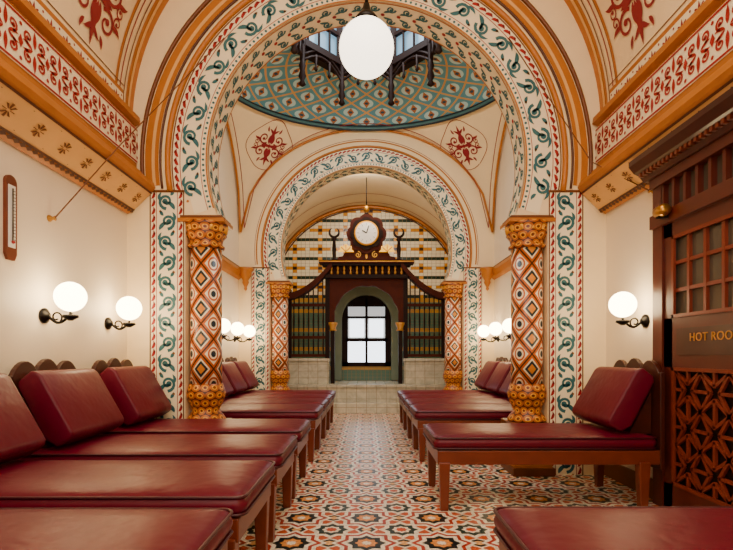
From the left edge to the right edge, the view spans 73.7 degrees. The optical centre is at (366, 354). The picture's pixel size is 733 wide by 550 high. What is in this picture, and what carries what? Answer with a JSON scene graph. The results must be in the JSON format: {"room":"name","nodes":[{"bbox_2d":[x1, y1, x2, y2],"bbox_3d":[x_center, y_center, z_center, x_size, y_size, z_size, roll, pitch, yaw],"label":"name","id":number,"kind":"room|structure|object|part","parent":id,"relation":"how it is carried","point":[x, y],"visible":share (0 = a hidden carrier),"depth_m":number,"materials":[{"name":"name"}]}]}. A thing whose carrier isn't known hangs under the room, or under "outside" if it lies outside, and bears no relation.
{"room":"spa","nodes":[
{"label":"spa","id":0,"kind":"room"},
{"bbox_2d":[0,128,238,374],"bbox_3d":[-2.375,-1.450,4.600,0.150,5.200,14.200,0,0,0],"label":"wall","id":1,"kind":"structure","parent":0,"point":[86,245],"depth_m":3.75,"materials":[{"name":"paint"}]},
{"bbox_2d":[3,175,16,260],"bbox_3d":[-2.279,-0.882,3.140,0.041,0.545,0.100,0,0,0],"label":"thermometer","id":2,"kind":"object","parent":1,"relation":"attached to","point":[9,182],"visible":1,"depth_m":3.12,"materials":[{"name":"brown wood"}]},
{"bbox_2d":[39,282,86,323],"bbox_3d":[-2.151,-0.370,3.480,0.295,0.300,0.210,0,0,0],"label":"wall sconce","id":3,"kind":"object","parent":1,"relation":"attached to","point":[68,296],"visible":1,"depth_m":3.43,"materials":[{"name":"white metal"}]},
{"bbox_3d":[-2.108,-0.415,3.480,0.210,0.210,0.210,0,0,0],"label":"lamp shade","id":4,"kind":"part","parent":3,"relation":"part of","materials":[{"name":"white glass"}]},
{"bbox_2d":[0,0,154,213],"bbox_3d":[-2.160,-1.820,1.149,0.280,0.940,7.098,0,0,0],"label":"crown molding","id":5,"kind":"structure","parent":1,"relation":"attached to","point":[55,108],"depth_m":3.47,"materials":[{"name":"paint"}]},
{"bbox_2d":[104,296,141,329],"bbox_3d":[-2.151,-0.370,4.340,0.295,0.300,0.210,0,0,0],"label":"wall sconce","id":6,"kind":"object","parent":1,"relation":"attached to","point":[129,308],"visible":1,"depth_m":4.29,"materials":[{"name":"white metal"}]},
{"bbox_3d":[-2.108,-0.415,4.340,0.210,0.210,0.210,0,0,0],"label":"lamp shade","id":7,"kind":"part","parent":6,"relation":"part of","materials":[{"name":"white glass"}]},
{"bbox_2d":[47,38,223,221],"bbox_3d":[-1.839,-1.999,4.102,0.062,2.068,1.492,0,0,38],"label":"string","id":8,"kind":"object","parent":1,"relation":"attached to","point":[50,218],"visible":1,"depth_m":3.94,"materials":[{"name":"brown fabric"}]},
{"bbox_2d":[222,318,230,337],"bbox_3d":[-2.115,-0.370,6.950,0.365,0.300,0.210,0,0,0],"label":"wall sconce","id":9,"kind":"object","parent":1,"relation":"attached to","point":[226,325],"visible":0.41,"depth_m":6.89,"materials":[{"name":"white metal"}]},
{"bbox_2d":[222,322,243,340],"bbox_3d":[-2.115,-0.370,7.720,0.365,0.300,0.210,0,0,0],"label":"wall sconce","id":10,"kind":"object","parent":1,"relation":"attached to","point":[237,328],"visible":0.96,"depth_m":7.66,"materials":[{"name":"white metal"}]},
{"bbox_3d":[-2.038,-0.415,7.720,0.210,0.210,0.210,0,0,0],"label":"lamp shade","id":11,"kind":"part","parent":10,"relation":"part of","materials":[{"name":"white glass"}]},
{"bbox_2d":[222,254,253,290],"bbox_3d":[-2.150,-1.367,6.915,0.300,0.455,3.770,0,0,0],"label":"crown molding","id":12,"kind":"structure","parent":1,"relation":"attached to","point":[228,266],"depth_m":8.48,"materials":[{"name":"paint"}]},
{"bbox_2d":[234,325,254,341],"bbox_3d":[-2.115,-0.370,8.500,0.365,0.300,0.210,0,0,0],"label":"wall sconce","id":13,"kind":"object","parent":1,"relation":"attached to","point":[249,331],"visible":0.9,"depth_m":8.44,"materials":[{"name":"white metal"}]},
{"bbox_3d":[-2.038,-0.415,8.500,0.210,0.210,0.210,0,0,0],"label":"lamp shade","id":14,"kind":"part","parent":13,"relation":"part of","materials":[{"name":"white glass"}]},
{"bbox_2d":[127,0,605,474],"bbox_3d":[0.000,-1.660,4.860,4.600,5.620,0.340,0,0,0],"label":"wall","id":15,"kind":"structure","parent":0,"point":[175,14],"depth_m":4.69,"materials":[{"name":"beige paint"}]},
{"bbox_2d":[140,0,363,418],"label":"arch","id":16,"kind":"object","parent":15,"relation":"attached to","point":[243,32],"depth_m":4.69,"materials":[{"name":"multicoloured paint"}]},
{"bbox_2d":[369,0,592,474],"label":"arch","id":17,"kind":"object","parent":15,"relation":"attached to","point":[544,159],"depth_m":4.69,"materials":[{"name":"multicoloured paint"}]},
{"bbox_2d":[508,38,652,193],"bbox_3d":[1.865,-2.159,4.315,1.235,1.747,0.139,0,0,41],"label":"hook","id":18,"kind":"object","parent":15,"relation":"attached to","point":[649,191],"visible":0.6,"depth_m":4.44,"materials":[{"name":"gold metal"}]},
{"bbox_2d":[285,209,447,380],"bbox_3d":[0.000,-1.250,11.650,4.600,4.800,0.100,0,0,0],"label":"wall","id":19,"kind":"structure","parent":0,"point":[302,259],"depth_m":11.60,"materials":[{"name":"tile"}]},
{"bbox_2d":[342,296,390,365],"bbox_3d":[0.000,-0.565,11.620,1.160,1.670,0.100,0,0,0],"label":"window","id":20,"kind":"structure","parent":19,"relation":"in","point":[366,320],"depth_m":11.64,"materials":[{"name":"white glass"}]},
{"bbox_2d":[335,286,397,379],"bbox_3d":[0.000,-0.540,11.537,1.640,2.260,0.115,0,0,0],"label":"window surround","id":21,"kind":"object","parent":19,"relation":"attached to","point":[356,292],"visible":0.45,"depth_m":11.48,"materials":[{"name":"green stone"}]},
{"bbox_2d":[285,193,447,254],"bbox_3d":[0.000,-2.499,11.160,4.571,2.101,0.920,0,0,0],"label":"trim","id":22,"kind":"structure","parent":19,"relation":"attached to","point":[299,233],"depth_m":11.55,"materials":[{"name":"paint"}]},
{"bbox_2d":[239,131,493,389],"bbox_3d":[0.000,-1.475,8.970,4.600,5.250,0.340,0,0,0],"label":"wall","id":23,"kind":"structure","parent":0,"point":[247,241],"depth_m":8.80,"materials":[{"name":"beige paint"}]},
{"bbox_2d":[251,139,481,389],"bbox_3d":[0.000,-1.363,8.955,4.162,5.051,0.362,0,0,0],"label":"arch","id":24,"kind":"object","parent":23,"relation":"attached to","point":[272,243],"visible":0.94,"depth_m":8.80,"materials":[{"name":"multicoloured paint"}]},
{"bbox_2d":[41,0,691,101],"bbox_3d":[0.000,-3.355,1.145,4.620,2.310,7.090,0,0,0],"label":"ceiling","id":25,"kind":"structure","parent":0,"point":[71,11],"depth_m":4.15,"materials":[{"name":"beige paint"}]},
{"bbox_2d":[28,0,168,109],"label":"ornament","id":26,"kind":"object","parent":25,"relation":"attached to","point":[158,7],"depth_m":4.21,"materials":[{"name":"paint"}]},
{"bbox_2d":[339,0,393,79],"bbox_3d":[0.000,-3.163,3.300,0.370,2.555,0.370,0,0,0],"label":"globe lamp","id":27,"kind":"object","parent":25,"relation":"hanging from","point":[366,44],"visible":1,"depth_m":3.18,"materials":[{"name":"white glass"}]},
{"bbox_2d":[564,0,704,109],"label":"ornament","id":28,"kind":"object","parent":25,"relation":"attached to","point":[574,6],"depth_m":4.21,"materials":[{"name":"paint"}]},
{"bbox_2d":[286,174,446,243],"bbox_3d":[0.000,-2.500,10.370,4.578,2.100,2.460,0,0,0],"label":"ceiling","id":29,"kind":"structure","parent":0,"point":[355,184],"depth_m":10.64,"materials":[{"name":"beige paint"}]},
{"bbox_2d":[364,177,368,212],"bbox_3d":[0.000,-3.195,9.750,0.120,0.690,0.117,0,0,0],"label":"lamp","id":30,"kind":"object","parent":29,"relation":"hanging from","point":[366,207],"visible":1,"depth_m":9.73,"materials":[{"name":"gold metal"}]},
{"bbox_2d":[226,27,506,232],"bbox_3d":[0.000,-4.357,6.915,4.588,4.385,3.871,0,0,0],"label":"dome","id":31,"kind":"object","parent":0,"point":[305,93],"visible":0.47,"depth_m":8.33,"materials":[{"name":"beige paint"}]},
{"bbox_3d":[0.000,-4.057,6.915,4.570,0.114,3.740,0,0,0],"label":"rim moulding","id":32,"kind":"part","parent":31,"relation":"part of","materials":[{"name":"blue paint"}]},
{"bbox_2d":[239,413,657,549],"bbox_3d":[0.000,1.200,4.600,4.800,0.100,14.200,0,0,0],"label":"floor","id":33,"kind":"structure","parent":0,"point":[366,487],"depth_m":3.94,"materials":[{"name":"tile"}]},
{"bbox_2d":[0,508,232,549],"bbox_3d":[-1.369,0.588,1.580,1.703,1.125,0.760,0,0,0],"label":"daybed","id":34,"kind":"object","parent":33,"relation":"on","point":[20,528],"visible":1,"depth_m":1.66,"materials":[{"name":"red leather"}]},
{"bbox_3d":[-1.385,0.927,1.580,1.670,0.445,0.760,0,0,0],"label":"frame","id":35,"kind":"part","parent":34,"relation":"part of","materials":[{"name":"brown wood"}]},
{"bbox_2d":[0,373,274,549],"bbox_3d":[-1.369,0.588,2.460,1.703,1.125,0.760,0,0,0],"label":"daybed","id":36,"kind":"object","parent":33,"relation":"on","point":[243,487],"visible":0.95,"depth_m":2.36,"materials":[{"name":"red leather"}]},
{"bbox_2d":[0,373,45,463],"bbox_3d":[-1.997,0.335,2.460,0.346,0.470,0.660,0,0,0],"label":"cushion","id":37,"kind":"object","parent":36,"relation":"on","point":[21,436],"depth_m":2.65,"materials":[{"name":"red leather"}]},
{"bbox_3d":[-1.350,0.643,2.460,1.666,0.122,0.736,0,0,0],"label":"mattress","id":38,"kind":"part","parent":36,"relation":"part of","materials":[{"name":"red leather"}]},
{"bbox_3d":[-1.385,0.927,2.460,1.670,0.445,0.760,0,0,0],"label":"frame","id":39,"kind":"part","parent":36,"relation":"part of","materials":[{"name":"brown wood"}]},
{"bbox_2d":[8,359,297,541],"bbox_3d":[-1.369,0.588,3.360,1.703,1.125,0.760,0,0,0],"label":"daybed","id":40,"kind":"object","parent":33,"relation":"on","point":[72,407],"visible":0.66,"depth_m":3.12,"materials":[{"name":"red leather"}]},
{"bbox_3d":[-2.203,0.438,3.360,0.035,0.825,0.740,0,0,0],"label":"headboard","id":41,"kind":"part","parent":40,"relation":"part of","materials":[{"name":"brown wood"}]},
{"bbox_2d":[18,368,123,445],"bbox_3d":[-1.997,0.335,3.360,0.346,0.470,0.660,0,0,0],"label":"cushion","id":42,"kind":"object","parent":40,"relation":"on","point":[70,406],"depth_m":3.17,"materials":[{"name":"red leather"}]},
{"bbox_3d":[-1.350,0.643,3.360,1.666,0.122,0.736,0,0,0],"label":"mattress","id":43,"kind":"part","parent":40,"relation":"part of","materials":[{"name":"red leather"}]},
{"bbox_3d":[-1.385,0.927,3.360,1.670,0.445,0.760,0,0,0],"label":"frame","id":44,"kind":"part","parent":40,"relation":"part of","materials":[{"name":"brown wood"}]},
{"bbox_2d":[91,358,310,498],"bbox_3d":[-1.369,0.588,4.260,1.703,1.125,0.760,0,0,0],"label":"daybed","id":45,"kind":"object","parent":33,"relation":"on","point":[137,393],"visible":0.59,"depth_m":4.03,"materials":[{"name":"red leather"}]},
{"bbox_3d":[-2.203,0.438,4.260,0.035,0.825,0.740,0,0,0],"label":"headboard","id":46,"kind":"part","parent":45,"relation":"part of","materials":[{"name":"brown wood"}]},
{"bbox_2d":[99,366,171,424],"bbox_3d":[-1.997,0.335,4.260,0.346,0.470,0.660,0,0,0],"label":"cushion","id":47,"kind":"object","parent":45,"relation":"on","point":[137,393],"depth_m":4.08,"materials":[{"name":"red leather"}]},
{"bbox_3d":[-1.350,0.643,4.260,1.666,0.122,0.736,0,0,0],"label":"mattress","id":48,"kind":"part","parent":45,"relation":"part of","materials":[{"name":"red leather"}]},
{"bbox_3d":[-1.385,0.927,4.260,1.670,0.445,0.760,0,0,0],"label":"frame","id":49,"kind":"part","parent":45,"relation":"part of","materials":[{"name":"brown wood"}]},
{"bbox_2d":[220,404,323,461],"bbox_3d":[-1.369,0.588,5.620,1.703,1.125,0.760,0,0,0],"label":"daybed","id":50,"kind":"object","parent":33,"relation":"on","point":[314,412],"visible":0.35,"depth_m":5.26,"materials":[{"name":"red leather"}]},
{"bbox_3d":[-1.350,0.643,5.620,1.666,0.122,0.736,0,0,0],"label":"mattress","id":51,"kind":"part","parent":50,"relation":"part of","materials":[{"name":"red leather"}]},
{"bbox_3d":[-1.385,0.927,5.620,1.670,0.445,0.760,0,0,0],"label":"frame","id":52,"kind":"part","parent":50,"relation":"part of","materials":[{"name":"brown wood"}]},
{"bbox_2d":[222,370,328,446],"bbox_3d":[-1.369,0.588,6.400,1.703,1.125,0.760,0,0,0],"label":"daybed","id":53,"kind":"object","parent":33,"relation":"on","point":[229,389],"visible":0.28,"depth_m":6.39,"materials":[{"name":"red leather"}]},
{"bbox_2d":[222,370,233,396],"bbox_3d":[-1.997,0.335,6.400,0.346,0.470,0.660,0,0,0],"label":"cushion","id":54,"kind":"object","parent":53,"relation":"on","point":[229,389],"depth_m":6.57,"materials":[{"name":"red leather"}]},
{"bbox_3d":[-1.350,0.643,6.400,1.666,0.122,0.736,0,0,0],"label":"mattress","id":55,"kind":"part","parent":53,"relation":"part of","materials":[{"name":"red leather"}]},
{"bbox_3d":[-1.385,0.927,6.400,1.670,0.445,0.760,0,0,0],"label":"frame","id":56,"kind":"part","parent":53,"relation":"part of","materials":[{"name":"brown wood"}]},
{"bbox_2d":[222,358,332,436],"bbox_3d":[-1.369,0.588,7.180,1.703,1.125,0.760,0,0,0],"label":"daybed","id":57,"kind":"object","parent":33,"relation":"on","point":[231,371],"visible":0.37,"depth_m":7.04,"materials":[{"name":"red leather"}]},
{"bbox_2d":[222,362,247,394],"bbox_3d":[-1.997,0.335,7.180,0.346,0.470,0.660,0,0,0],"label":"cushion","id":58,"kind":"object","parent":57,"relation":"on","point":[232,373],"depth_m":7.09,"materials":[{"name":"red leather"}]},
{"bbox_3d":[-1.350,0.643,7.180,1.666,0.122,0.736,0,0,0],"label":"mattress","id":59,"kind":"part","parent":57,"relation":"part of","materials":[{"name":"red leather"}]},
{"bbox_3d":[-1.385,0.927,7.180,1.670,0.445,0.760,0,0,0],"label":"frame","id":60,"kind":"part","parent":57,"relation":"part of","materials":[{"name":"brown wood"}]},
{"bbox_2d":[225,357,335,428],"bbox_3d":[-1.369,0.588,7.960,1.703,1.125,0.760,0,0,0],"label":"daybed","id":61,"kind":"object","parent":33,"relation":"on","point":[243,367],"visible":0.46,"depth_m":7.81,"materials":[{"name":"red leather"}]},
{"bbox_3d":[-2.203,0.438,7.960,0.035,0.825,0.740,0,0,0],"label":"headboard","id":62,"kind":"part","parent":61,"relation":"part of","materials":[{"name":"brown wood"}]},
{"bbox_2d":[233,361,258,390],"bbox_3d":[-1.997,0.335,7.960,0.346,0.470,0.660,0,0,0],"label":"cushion","id":63,"kind":"object","parent":61,"relation":"on","point":[243,367],"depth_m":7.86,"materials":[{"name":"red leather"}]},
{"bbox_3d":[-1.350,0.643,7.960,1.666,0.122,0.736,0,0,0],"label":"mattress","id":64,"kind":"part","parent":61,"relation":"part of","materials":[{"name":"red leather"}]},
{"bbox_3d":[-1.385,0.927,7.960,1.670,0.445,0.760,0,0,0],"label":"frame","id":65,"kind":"part","parent":61,"relation":"part of","materials":[{"name":"brown wood"}]},
{"bbox_2d":[287,381,445,412],"bbox_3d":[0.000,0.875,10.535,4.560,0.550,1.870,0,0,0],"label":"platform","id":66,"kind":"object","parent":33,"relation":"on","point":[351,396],"visible":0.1,"depth_m":9.90,"materials":[{"name":"beige tile"}]},
{"bbox_2d":[288,212,444,383],"bbox_3d":[0.000,-1.355,10.275,3.440,3.909,0.510,0,0,0],"label":"wooden screen","id":67,"kind":"object","parent":66,"relation":"on","point":[366,262],"visible":0.95,"depth_m":10.22,"materials":[{"name":"brown wood"}]},
{"bbox_2d":[346,212,386,253],"bbox_3d":[0.000,-2.710,10.217,0.840,1.200,0.206,0,0,0],"label":"clock","id":68,"kind":"object","parent":67,"relation":"on","point":[366,233],"depth_m":10.16,"materials":[{"name":"brown wood"}]},
{"bbox_2d":[397,357,507,428],"bbox_3d":[1.369,0.588,7.960,1.703,1.125,0.760,0,0,0],"label":"daybed","id":69,"kind":"object","parent":33,"relation":"on","point":[489,367],"visible":0.41,"depth_m":7.81,"materials":[{"name":"red leather"}]},
{"bbox_3d":[1.385,0.927,7.960,1.670,0.445,0.760,0,0,0],"label":"frame","id":70,"kind":"part","parent":69,"relation":"part of","materials":[{"name":"brown wood"}]},
{"bbox_3d":[1.350,0.643,7.960,1.666,0.122,0.736,0,0,0],"label":"mattress","id":71,"kind":"part","parent":69,"relation":"part of","materials":[{"name":"red leather"}]},
{"bbox_2d":[474,361,499,390],"bbox_3d":[1.997,0.335,7.960,0.346,0.470,0.660,0,0,0],"label":"cushion","id":72,"kind":"object","parent":69,"relation":"on","point":[489,367],"depth_m":7.86,"materials":[{"name":"red leather"}]},
{"bbox_3d":[2.203,0.438,7.960,0.035,0.825,0.740,0,0,0],"label":"headboard","id":73,"kind":"part","parent":69,"relation":"part of","materials":[{"name":"brown wood"}]},
{"bbox_2d":[400,358,510,436],"bbox_3d":[1.369,0.588,7.180,1.703,1.125,0.760,0,0,0],"label":"daybed","id":74,"kind":"object","parent":33,"relation":"on","point":[501,371],"visible":0.34,"depth_m":7.04,"materials":[{"name":"red leather"}]},
{"bbox_3d":[1.385,0.927,7.180,1.670,0.445,0.760,0,0,0],"label":"frame","id":75,"kind":"part","parent":74,"relation":"part of","materials":[{"name":"brown wood"}]},
{"bbox_3d":[1.350,0.643,7.180,1.666,0.122,0.736,0,0,0],"label":"mattress","id":76,"kind":"part","parent":74,"relation":"part of","materials":[{"name":"red leather"}]},
{"bbox_2d":[485,362,510,394],"bbox_3d":[1.997,0.335,7.180,0.346,0.470,0.660,0,0,0],"label":"cushion","id":77,"kind":"object","parent":74,"relation":"on","point":[500,373],"depth_m":7.09,"materials":[{"name":"red leather"}]},
{"bbox_2d":[404,370,510,446],"bbox_3d":[1.369,0.588,6.400,1.703,1.125,0.760,0,0,0],"label":"daybed","id":78,"kind":"object","parent":33,"relation":"on","point":[503,389],"visible":0.32,"depth_m":6.39,"materials":[{"name":"red leather"}]},
{"bbox_3d":[1.385,0.927,6.400,1.670,0.445,0.760,0,0,0],"label":"frame","id":79,"kind":"part","parent":78,"relation":"part of","materials":[{"name":"brown wood"}]},
{"bbox_3d":[1.350,0.643,6.400,1.666,0.122,0.736,0,0,0],"label":"mattress","id":80,"kind":"part","parent":78,"relation":"part of","materials":[{"name":"red leather"}]},
{"bbox_2d":[499,370,510,396],"bbox_3d":[1.997,0.335,6.400,0.346,0.470,0.660,0,0,0],"label":"cushion","id":81,"kind":"object","parent":78,"relation":"on","point":[503,389],"depth_m":6.57,"materials":[{"name":"red leather"}]},
{"bbox_2d":[409,404,512,461],"bbox_3d":[1.369,0.588,5.620,1.703,1.125,0.760,0,0,0],"label":"daybed","id":82,"kind":"object","parent":33,"relation":"on","point":[421,414],"visible":0.34,"depth_m":5.26,"materials":[{"name":"red leather"}]},
{"bbox_3d":[1.350,0.643,5.620,1.666,0.122,0.736,0,0,0],"label":"mattress","id":83,"kind":"part","parent":82,"relation":"part of","materials":[{"name":"red leather"}]},
{"bbox_2d":[507,383,546,422],"bbox_3d":[1.585,0.465,4.830,0.380,0.370,0.380,0,0,0],"label":"base","id":84,"kind":"object","parent":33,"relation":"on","point":[527,401],"visible":0.93,"depth_m":4.69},
{"bbox_2d":[511,247,543,383],"bbox_3d":[1.585,-0.385,4.830,0.310,1.330,0.310,0,0,0],"label":"shaft","id":85,"kind":"object","parent":84,"relation":"on","point":[526,262],"visible":1,"depth_m":4.70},
{"bbox_2d":[505,219,547,251],"bbox_3d":[1.585,-1.162,4.830,0.430,0.250,0.430,0,0,0],"label":"capital","id":86,"kind":"object","parent":85,"relation":"on","point":[528,236],"visible":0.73,"depth_m":4.68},
{"bbox_2d":[500,215,555,235],"bbox_3d":[1.585,-1.266,4.830,0.440,0.147,0.400,0,0,0],"label":"abacus","id":87,"kind":"object","parent":86,"relation":"on","point":[513,218],"visible":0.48,"depth_m":4.67,"materials":[{"name":"paint"}]},
{"bbox_2d":[501,418,554,476],"bbox_3d":[1.585,0.900,4.830,0.400,0.500,0.440,0,0,0],"label":"plinth","id":88,"kind":"object","parent":33,"relation":"on","point":[514,470],"visible":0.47,"depth_m":4.61,"materials":[{"name":"paint"}]},
{"bbox_2d":[423,358,664,510],"bbox_3d":[1.343,0.588,3.960,1.703,1.125,0.760,0,0,0],"label":"daybed","id":89,"kind":"object","parent":33,"relation":"on","point":[623,403],"visible":0.98,"depth_m":3.63,"materials":[{"name":"red leather"}]},
{"bbox_3d":[1.325,0.643,3.960,1.666,0.122,0.736,0,0,0],"label":"mattress","id":90,"kind":"part","parent":89,"relation":"part of","materials":[{"name":"red leather"}]},
{"bbox_3d":[1.360,0.927,3.960,1.670,0.445,0.760,0,0,0],"label":"frame","id":91,"kind":"part","parent":89,"relation":"part of","materials":[{"name":"brown wood"}]},
{"bbox_2d":[572,366,653,430],"bbox_3d":[1.972,0.335,3.960,0.346,0.470,0.660,0,0,0],"label":"cushion","id":92,"kind":"object","parent":89,"relation":"on","point":[615,398],"depth_m":3.70,"materials":[{"name":"red leather"}]},
{"bbox_3d":[2.178,0.438,3.960,0.035,0.825,0.740,0,0,0],"label":"headboard","id":93,"kind":"part","parent":89,"relation":"part of","materials":[{"name":"brown wood"}]},
{"bbox_2d":[493,506,732,549],"bbox_3d":[1.349,0.588,1.600,1.703,1.125,0.760,0,0,0],"label":"daybed","id":94,"kind":"object","parent":33,"relation":"on","point":[516,527],"visible":1,"depth_m":1.68,"materials":[{"name":"red leather"}]},
{"bbox_3d":[1.365,0.927,1.600,1.670,0.445,0.760,0,0,0],"label":"frame","id":95,"kind":"part","parent":94,"relation":"part of","materials":[{"name":"brown wood"}]},
{"bbox_2d":[494,128,652,477],"bbox_3d":[2.375,-1.450,4.600,0.150,5.200,14.200,0,0,0],"label":"wall","id":96,"kind":"structure","parent":0,"point":[629,239],"depth_m":4.42,"materials":[{"name":"paint"}]},
{"bbox_2d":[478,325,498,341],"bbox_3d":[2.115,-0.370,8.500,0.365,0.300,0.210,0,0,0],"label":"wall sconce","id":97,"kind":"object","parent":96,"relation":"attached to","point":[483,331],"visible":0.87,"depth_m":8.44,"materials":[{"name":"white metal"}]},
{"bbox_3d":[2.038,-0.415,8.500,0.210,0.210,0.210,0,0,0],"label":"lamp shade","id":98,"kind":"part","parent":97,"relation":"part of","materials":[{"name":"white glass"}]},
{"bbox_2d":[479,254,510,290],"bbox_3d":[2.150,-1.367,6.915,0.300,0.455,3.770,0,0,0],"label":"molding","id":99,"kind":"structure","parent":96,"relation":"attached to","point":[504,266],"depth_m":8.48,"materials":[{"name":"paint"}]},
{"bbox_2d":[489,322,510,340],"bbox_3d":[2.115,-0.370,7.720,0.365,0.300,0.210,0,0,0],"label":"wall sconce","id":100,"kind":"object","parent":96,"relation":"attached to","point":[495,328],"visible":0.91,"depth_m":7.66,"materials":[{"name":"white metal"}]},
{"bbox_3d":[2.038,-0.415,7.720,0.210,0.210,0.210,0,0,0],"label":"lamp shade","id":101,"kind":"part","parent":100,"relation":"part of","materials":[{"name":"white glass"}]},
{"bbox_2d":[502,318,510,337],"bbox_3d":[2.115,-0.370,6.950,0.365,0.300,0.210,0,0,0],"label":"wall sconce","id":102,"kind":"object","parent":96,"relation":"attached to","point":[506,325],"visible":0.4,"depth_m":6.89,"materials":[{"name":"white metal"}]},
{"bbox_2d":[604,465,652,498],"bbox_3d":[2.288,1.070,3.200,0.025,0.160,11.200,0,0,0],"label":"baseboard","id":103,"kind":"structure","parent":96,"relation":"attached to","point":[624,475],"depth_m":4.33,"materials":[{"name":"brown wood"}]},
{"bbox_2d":[609,292,649,327],"bbox_3d":[2.151,-0.370,4.020,0.295,0.300,0.210,0,0,0],"label":"wall sconce","id":104,"kind":"object","parent":96,"relation":"attached to","point":[621,304],"visible":1,"depth_m":3.97,"materials":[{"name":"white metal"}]},
{"bbox_3d":[2.108,-0.415,4.020,0.210,0.210,0.210,0,0,0],"label":"lamp shade","id":105,"kind":"part","parent":104,"relation":"part of","materials":[{"name":"white glass"}]},
{"bbox_2d":[578,0,732,213],"bbox_3d":[2.160,-1.820,1.149,0.280,0.940,7.098,0,0,0],"label":"crown molding","id":106,"kind":"structure","parent":96,"relation":"attached to","point":[693,67],"depth_m":3.58,"materials":[{"name":"paint"}]},
{"bbox_2d":[629,87,732,505],"bbox_3d":[2.179,-0.180,3.130,0.238,2.660,1.420,0,0,0],"label":"door","id":107,"kind":"structure","parent":96,"relation":"in","point":[689,169],"depth_m":3.32,"materials":[{"name":"brown wood"}]},
{"bbox_2d":[652,203,670,218],"bbox_3d":[2.156,-1.060,3.604,0.093,0.120,0.211,0,0,4],"label":"knob","id":108,"kind":"object","parent":107,"relation":"attached to","point":[662,211],"depth_m":3.52,"materials":[{"name":"gold metal"}]},
{"bbox_2d":[690,330,732,340],"bbox_3d":[2.229,-0.123,3.140,0.004,0.056,0.453,0,0,0],"label":"lettering","id":109,"kind":"object","parent":107,"relation":"attached to","point":[712,335],"visible":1,"depth_m":3.15},
{"bbox_3d":[-1.585,0.900,4.830,0.400,0.500,0.440,0,0,0],"label":"plinth","id":110,"kind":"object","parent":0,"visible":0},
{"bbox_2d":[186,383,225,418],"bbox_3d":[-1.585,0.465,4.830,0.380,0.370,0.380,0,0,0],"label":"base","id":111,"kind":"object","parent":110,"relation":"on","point":[205,401],"visible":0.79,"depth_m":4.69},
{"bbox_2d":[189,247,221,383],"bbox_3d":[-1.585,-0.385,4.830,0.310,1.330,0.310,0,0,0],"label":"shaft","id":112,"kind":"object","parent":111,"relation":"on","point":[205,262],"visible":1,"depth_m":4.70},
{"bbox_2d":[185,219,227,251],"bbox_3d":[-1.585,-1.162,4.830,0.430,0.250,0.430,0,0,0],"label":"capital","id":113,"kind":"object","parent":112,"relation":"on","point":[204,236],"visible":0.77,"depth_m":4.68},
{"bbox_2d":[177,215,232,235],"bbox_3d":[-1.585,-1.266,4.830,0.440,0.147,0.400,0,0,0],"label":"abacus","id":114,"kind":"object","parent":113,"relation":"on","point":[218,218],"visible":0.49,"depth_m":4.67,"materials":[{"name":"paint"}]},
{"bbox_3d":[-1.585,0.900,8.940,0.400,0.500,0.440,0,0,0],"label":"plinth","id":115,"kind":"object","parent":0,"visible":0},
{"bbox_2d":[270,370,289,389],"bbox_3d":[-1.585,0.465,8.940,0.380,0.370,0.380,0,0,0],"label":"base","id":116,"kind":"object","parent":115,"relation":"on","point":[279,379],"visible":0.89,"depth_m":8.80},
{"bbox_2d":[271,297,287,370],"bbox_3d":[-1.585,-0.385,8.940,0.310,1.330,0.310,0,0,0],"label":"shaft","id":117,"kind":"object","parent":116,"relation":"on","point":[279,305],"visible":0.94,"depth_m":8.81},
{"bbox_2d":[270,283,291,297],"bbox_3d":[-1.585,-1.162,8.940,0.430,0.250,0.430,0,0,0],"label":"capital","id":118,"kind":"object","parent":117,"relation":"on","point":[275,292],"visible":0.84,"depth_m":8.79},
{"bbox_2d":[266,281,292,289],"bbox_3d":[-1.585,-1.266,8.940,0.440,0.147,0.400,0,0,0],"label":"abacus","id":119,"kind":"object","parent":118,"relation":"on","point":[267,282],"visible":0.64,"depth_m":8.78,"materials":[{"name":"paint"}]},
{"bbox_3d":[1.585,0.900,8.940,0.400,0.500,0.440,0,0,0],"label":"plinth","id":120,"kind":"object","parent":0,"visible":0},
{"bbox_2d":[443,370,462,389],"bbox_3d":[1.585,0.465,8.940,0.380,0.370,0.380,0,0,0],"label":"base","id":121,"kind":"object","parent":120,"relation":"on","point":[453,379],"visible":0.85,"depth_m":8.80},
{"bbox_2d":[445,297,461,370],"bbox_3d":[1.585,-0.385,8.940,0.310,1.330,0.310,0,0,0],"label":"shaft","id":122,"kind":"object","parent":121,"relation":"on","point":[453,305],"visible":0.95,"depth_m":8.81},
{"bbox_2d":[441,283,462,297],"bbox_3d":[1.585,-1.162,8.940,0.430,0.250,0.430,0,0,0],"label":"capital","id":123,"kind":"object","parent":122,"relation":"on","point":[448,292],"visible":0.83,"depth_m":8.79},
{"bbox_2d":[440,281,466,289],"bbox_3d":[1.585,-1.266,8.940,0.440,0.147,0.400,0,0,0],"label":"abacus","id":124,"kind":"object","parent":123,"relation":"on","point":[443,282],"visible":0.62,"depth_m":8.78,"materials":[{"name":"paint"}]}
]}

